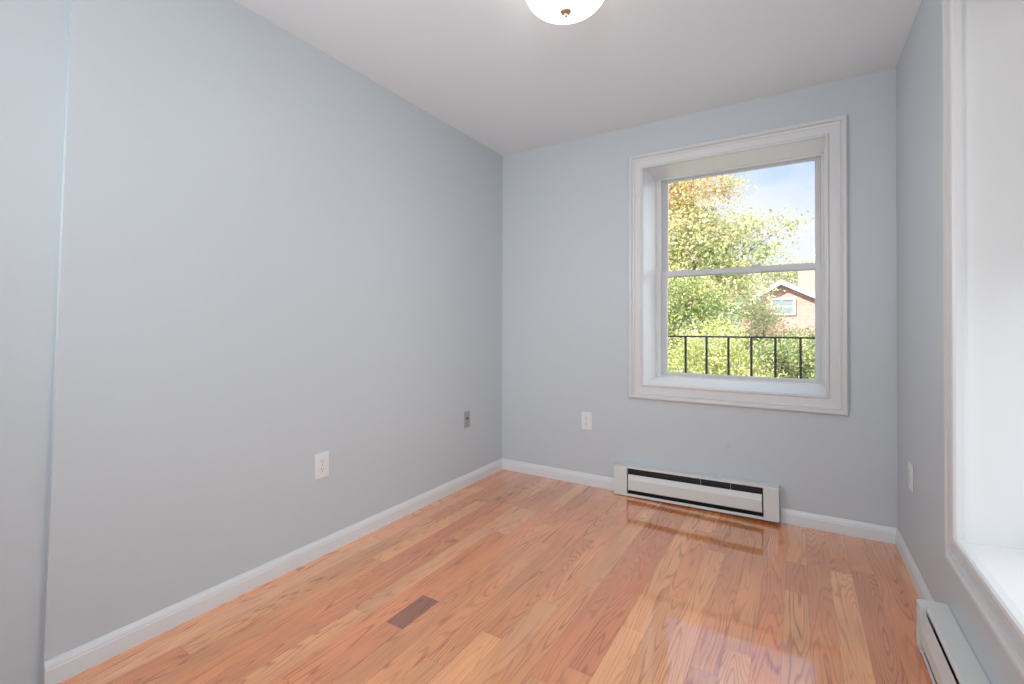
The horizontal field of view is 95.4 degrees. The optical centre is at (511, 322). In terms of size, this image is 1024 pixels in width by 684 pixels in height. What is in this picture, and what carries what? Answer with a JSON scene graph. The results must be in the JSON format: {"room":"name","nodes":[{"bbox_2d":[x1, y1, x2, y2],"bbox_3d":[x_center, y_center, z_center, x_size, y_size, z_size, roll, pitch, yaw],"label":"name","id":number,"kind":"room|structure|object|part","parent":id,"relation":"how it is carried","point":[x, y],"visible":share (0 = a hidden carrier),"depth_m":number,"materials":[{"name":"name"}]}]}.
{"room":"empty bedroom","nodes":[
{"label":"empty bedroom","id":0,"kind":"room"},
{"bbox_2d":[0,0,501,683],"bbox_3d":[-1.379,1.052,1.657,0.300,4.650,4.500,0,0,31],"label":"wall","id":1,"kind":"structure","parent":0,"point":[272,258],"depth_m":1.76,"materials":[{"name":"paint"}]},
{"bbox_2d":[44,458,501,683],"bbox_3d":[-0.722,1.045,2.432,0.012,0.076,2.493,0,0,31],"label":"baseboard","id":2,"kind":"structure","parent":1,"relation":"attached to","point":[64,666],"depth_m":1.80,"materials":[{"name":"white paint"}]},
{"bbox_2d":[315,451,328,479],"bbox_3d":[-0.884,0.663,2.171,0.009,0.118,0.075,0,0,31],"label":"wall outlet","id":3,"kind":"object","parent":1,"relation":"attached to","point":[321,459],"visible":1,"depth_m":2.17,"materials":[{"name":"white plastic"}]},
{"bbox_2d":[319,466,325,472],"bbox_3d":[-0.883,0.682,2.170,0.004,0.027,0.035,0,0,31],"label":"receptacle","id":4,"kind":"object","parent":3,"relation":"attached to","point":[322,469],"depth_m":2.17,"materials":[{"name":"grey plastic"}]},
{"bbox_2d":[319,458,325,464],"bbox_3d":[-0.883,0.643,2.170,0.004,0.027,0.035,0,0,31],"label":"receptacle","id":5,"kind":"object","parent":3,"relation":"attached to","point":[322,461],"depth_m":2.17,"materials":[{"name":"grey plastic"}]},
{"bbox_2d":[464,411,469,427],"bbox_3d":[-0.298,0.648,3.126,0.011,0.108,0.060,0,0,31],"label":"wall jack","id":6,"kind":"object","parent":1,"relation":"attached to","point":[466,414],"visible":1,"depth_m":3.12,"materials":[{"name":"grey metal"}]},
{"bbox_2d":[58,469,932,683],"bbox_3d":[-0.261,1.199,0.983,2.912,0.250,4.520,0,0,31],"label":"floor","id":7,"kind":"structure","parent":0,"point":[506,577],"depth_m":1.77,"materials":[{"name":"brown wood"}]},
{"bbox_2d":[233,0,920,155],"bbox_3d":[-0.262,-1.401,0.992,2.912,0.250,5.100,0,0,31],"label":"ceiling","id":8,"kind":"structure","parent":0,"point":[510,79],"depth_m":2.17,"materials":[{"name":"white paint"}]},
{"bbox_2d":[526,0,603,23],"bbox_3d":[0.201,-1.205,1.739,0.320,0.131,0.320,0,0,31],"label":"ceiling light","id":9,"kind":"object","parent":8,"relation":"attached to","point":[552,11],"visible":1,"depth_m":1.74,"materials":[{"name":"white glass"}]},
{"bbox_2d":[502,68,897,527],"bbox_3d":[0.988,1.065,3.021,2.912,4.650,0.300,0,0,31],"label":"wall","id":10,"kind":"structure","parent":0,"point":[565,204],"depth_m":2.93,"materials":[{"name":"paint"}]},
{"bbox_2d":[582,412,591,429],"bbox_3d":[0.503,0.659,3.141,0.075,0.118,0.009,0,0,31],"label":"wall outlet","id":11,"kind":"object","parent":10,"relation":"attached to","point":[586,416],"visible":1,"depth_m":3.13,"materials":[{"name":"white plastic"}]},
{"bbox_2d":[614,462,779,522],"bbox_3d":[1.057,0.986,2.760,0.912,0.188,0.073,-1,-1,31],"label":"baseboard heater","id":12,"kind":"object","parent":10,"relation":"attached to","point":[741,497],"visible":1,"depth_m":2.71,"materials":[{"name":"white metal"}]},
{"bbox_3d":[1.046,0.991,2.735,0.742,0.095,0.013,-1,-1,31],"label":"panel","id":13,"kind":"part","parent":12,"relation":"part of","materials":[{"name":"white metal"}]},
{"bbox_2d":[627,464,763,487],"bbox_3d":[1.061,0.901,2.769,0.910,0.016,0.055,-1,-1,31],"label":"hood","id":14,"kind":"object","parent":12,"relation":"attached to","point":[728,481],"depth_m":2.74,"materials":[{"name":"white metal"}]},
{"bbox_2d":[502,458,897,543],"bbox_3d":[0.907,1.051,2.889,2.312,0.076,0.012,0,0,31],"label":"baseboard","id":15,"kind":"structure","parent":10,"relation":"attached to","point":[869,531],"depth_m":2.50,"materials":[{"name":"white paint"}]},
{"bbox_2d":[628,114,847,415],"bbox_3d":[1.321,-0.295,2.831,1.145,1.547,0.356,0,0,31],"label":"window","id":16,"kind":"structure","parent":10,"relation":"in","point":[824,142],"depth_m":2.75,"materials":[{"name":"white paint"}]},
{"bbox_3d":[1.304,0.383,2.799,0.965,0.050,0.249,0,0,31],"label":"sill","id":17,"kind":"part","parent":16,"relation":"part of","materials":[{"name":"white paint"}]},
{"bbox_3d":[1.399,-0.305,2.941,0.984,1.369,0.087,0,0,31],"label":"frame","id":18,"kind":"part","parent":16,"relation":"part of","materials":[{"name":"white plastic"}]},
{"bbox_3d":[1.392,0.003,2.915,0.904,0.700,0.024,0,0,31],"label":"sash","id":19,"kind":"part","parent":16,"relation":"part of","materials":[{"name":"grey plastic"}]},
{"bbox_3d":[1.407,-0.635,2.943,0.904,0.654,0.024,0,0,31],"label":"sash","id":20,"kind":"part","parent":16,"relation":"part of","materials":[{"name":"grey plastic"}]},
{"bbox_3d":[1.457,1.183,3.319,4.000,0.140,0.700,0,0,31],"label":"deck","id":21,"kind":"object","parent":10,"relation":"attached to","visible":0},
{"bbox_2d":[668,335,814,378],"bbox_3d":[1.537,0.599,3.451,3.900,1.030,0.030,0,0,31],"label":"balcony railing","id":22,"kind":"object","parent":21,"relation":"on","point":[685,337],"visible":0.06,"depth_m":3.34,"materials":[{"name":"black metal"}]},
{"bbox_3d":[1.538,0.103,3.455,3.900,0.012,0.020,0,0,31],"label":"rail","id":23,"kind":"part","parent":22,"relation":"part of","materials":[{"name":"black metal"}]},
{"bbox_2d":[896,0,1023,683],"bbox_3d":[0.848,1.046,0.293,0.300,4.650,4.500,0,0,31],"label":"wall","id":24,"kind":"structure","parent":0,"point":[919,135],"depth_m":1.80,"materials":[{"name":"paint"}]},
{"bbox_2d":[908,461,913,492],"bbox_3d":[1.718,0.661,2.009,0.009,0.118,0.075,0,0,31],"label":"wall outlet","id":25,"kind":"object","parent":24,"relation":"attached to","point":[910,465],"visible":1,"depth_m":2.00,"materials":[{"name":"white plastic"}]},
{"bbox_2d":[895,529,933,600],"bbox_3d":[0.715,1.033,0.374,0.012,0.076,4.500,0,0,31],"label":"baseboard","id":26,"kind":"structure","parent":24,"relation":"attached to","point":[917,580],"depth_m":1.96,"materials":[{"name":"white paint"}]},
{"bbox_2d":[916,599,989,683],"bbox_3d":[1.149,0.997,1.149,0.080,0.158,0.930,0,0,31],"label":"baseboard heater","id":27,"kind":"object","parent":24,"relation":"attached to","point":[948,656],"visible":1,"depth_m":1.37,"materials":[{"name":"white metal"}]},
{"bbox_3d":[1.130,0.992,1.177,0.013,0.101,0.788,0,0,31],"label":"panel","id":28,"kind":"part","parent":27,"relation":"part of","materials":[{"name":"white metal"}]},
{"bbox_2d":[942,0,1023,680],"bbox_3d":[1.212,-0.181,0.889,0.357,1.837,1.160,0,0,31],"label":"window","id":29,"kind":"structure","parent":24,"relation":"in","point":[983,40],"depth_m":1.35,"materials":[{"name":"white paint"}]},
{"bbox_3d":[1.184,0.647,0.899,0.249,0.041,0.980,0,0,31],"label":"sill","id":30,"kind":"part","parent":29,"relation":"part of","materials":[{"name":"white paint"}]},
{"label":"outside","id":31,"kind":"structure","parent":0,"visible":0},
{"bbox_2d":[672,345,738,375],"bbox_3d":[15.593,3.596,29.061,120.000,0.239,120.000,0,0,31],"label":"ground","id":32,"kind":"structure","parent":31,"point":[712,345],"depth_m":44.74,"materials":[{"name":"green plant"}]},
{"bbox_2d":[668,259,759,372],"bbox_3d":[3.714,1.056,10.362,3.276,4.880,2.472,0,0,13],"label":"tree","id":33,"kind":"object","parent":32,"relation":"on","point":[692,299],"visible":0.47,"depth_m":9.99,"materials":[{"name":"green plant"}]},
{"bbox_2d":[668,313,791,377],"bbox_3d":[3.533,1.641,8.418,2.756,3.682,1.929,0,0,27],"label":"round shrub","id":34,"kind":"object","parent":32,"relation":"on","point":[714,359],"visible":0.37,"depth_m":8.26,"materials":[{"name":"green plant"}]},
{"bbox_2d":[668,173,814,354],"bbox_3d":[4.817,-1.111,14.590,7.614,9.275,4.272,0,-1,41],"label":"maple tree","id":35,"kind":"object","parent":32,"relation":"on","point":[691,250],"visible":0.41,"depth_m":13.56,"materials":[{"name":"green plant"}]},
{"bbox_2d":[720,274,814,372],"bbox_3d":[10.588,0.562,18.409,5.485,6.002,3.171,0,0,31],"label":"tree","id":36,"kind":"object","parent":32,"relation":"on","point":[761,315],"visible":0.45,"depth_m":18.63,"materials":[{"name":"green plant"}]},
{"bbox_2d":[731,270,814,377],"bbox_3d":[15.599,0.175,26.118,5.200,6.800,7.860,0,0,31],"label":"brick house","id":37,"kind":"structure","parent":32,"relation":"on","point":[799,301],"depth_m":23.12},
{"bbox_3d":[13.563,-1.246,22.802,5.200,1.770,0.060,0,0,31],"label":"gable trim","id":38,"kind":"part","parent":37,"relation":"part of","materials":[{"name":"brown"}]},
{"bbox_3d":[13.534,-0.808,23.289,0.920,0.720,0.045,0,0,31],"label":"pane","id":39,"kind":"part","parent":37,"relation":"part of","materials":[{"name":"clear glass"}]},
{"bbox_2d":[739,323,814,379],"bbox_3d":[7.148,1.756,11.268,3.538,3.502,2.468,0,0,13],"label":"shrub","id":40,"kind":"object","parent":32,"relation":"on","point":[788,353],"visible":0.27,"depth_m":11.30,"materials":[{"name":"green plant"}]},
{"bbox_2d":[745,252,814,291],"bbox_3d":[22.661,-0.978,36.663,9.606,9.377,4.751,0,0,31],"label":"tree","id":41,"kind":"object","parent":32,"relation":"on","point":[793,275],"visible":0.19,"depth_m":36.86,"materials":[{"name":"green plant"}]}
]}

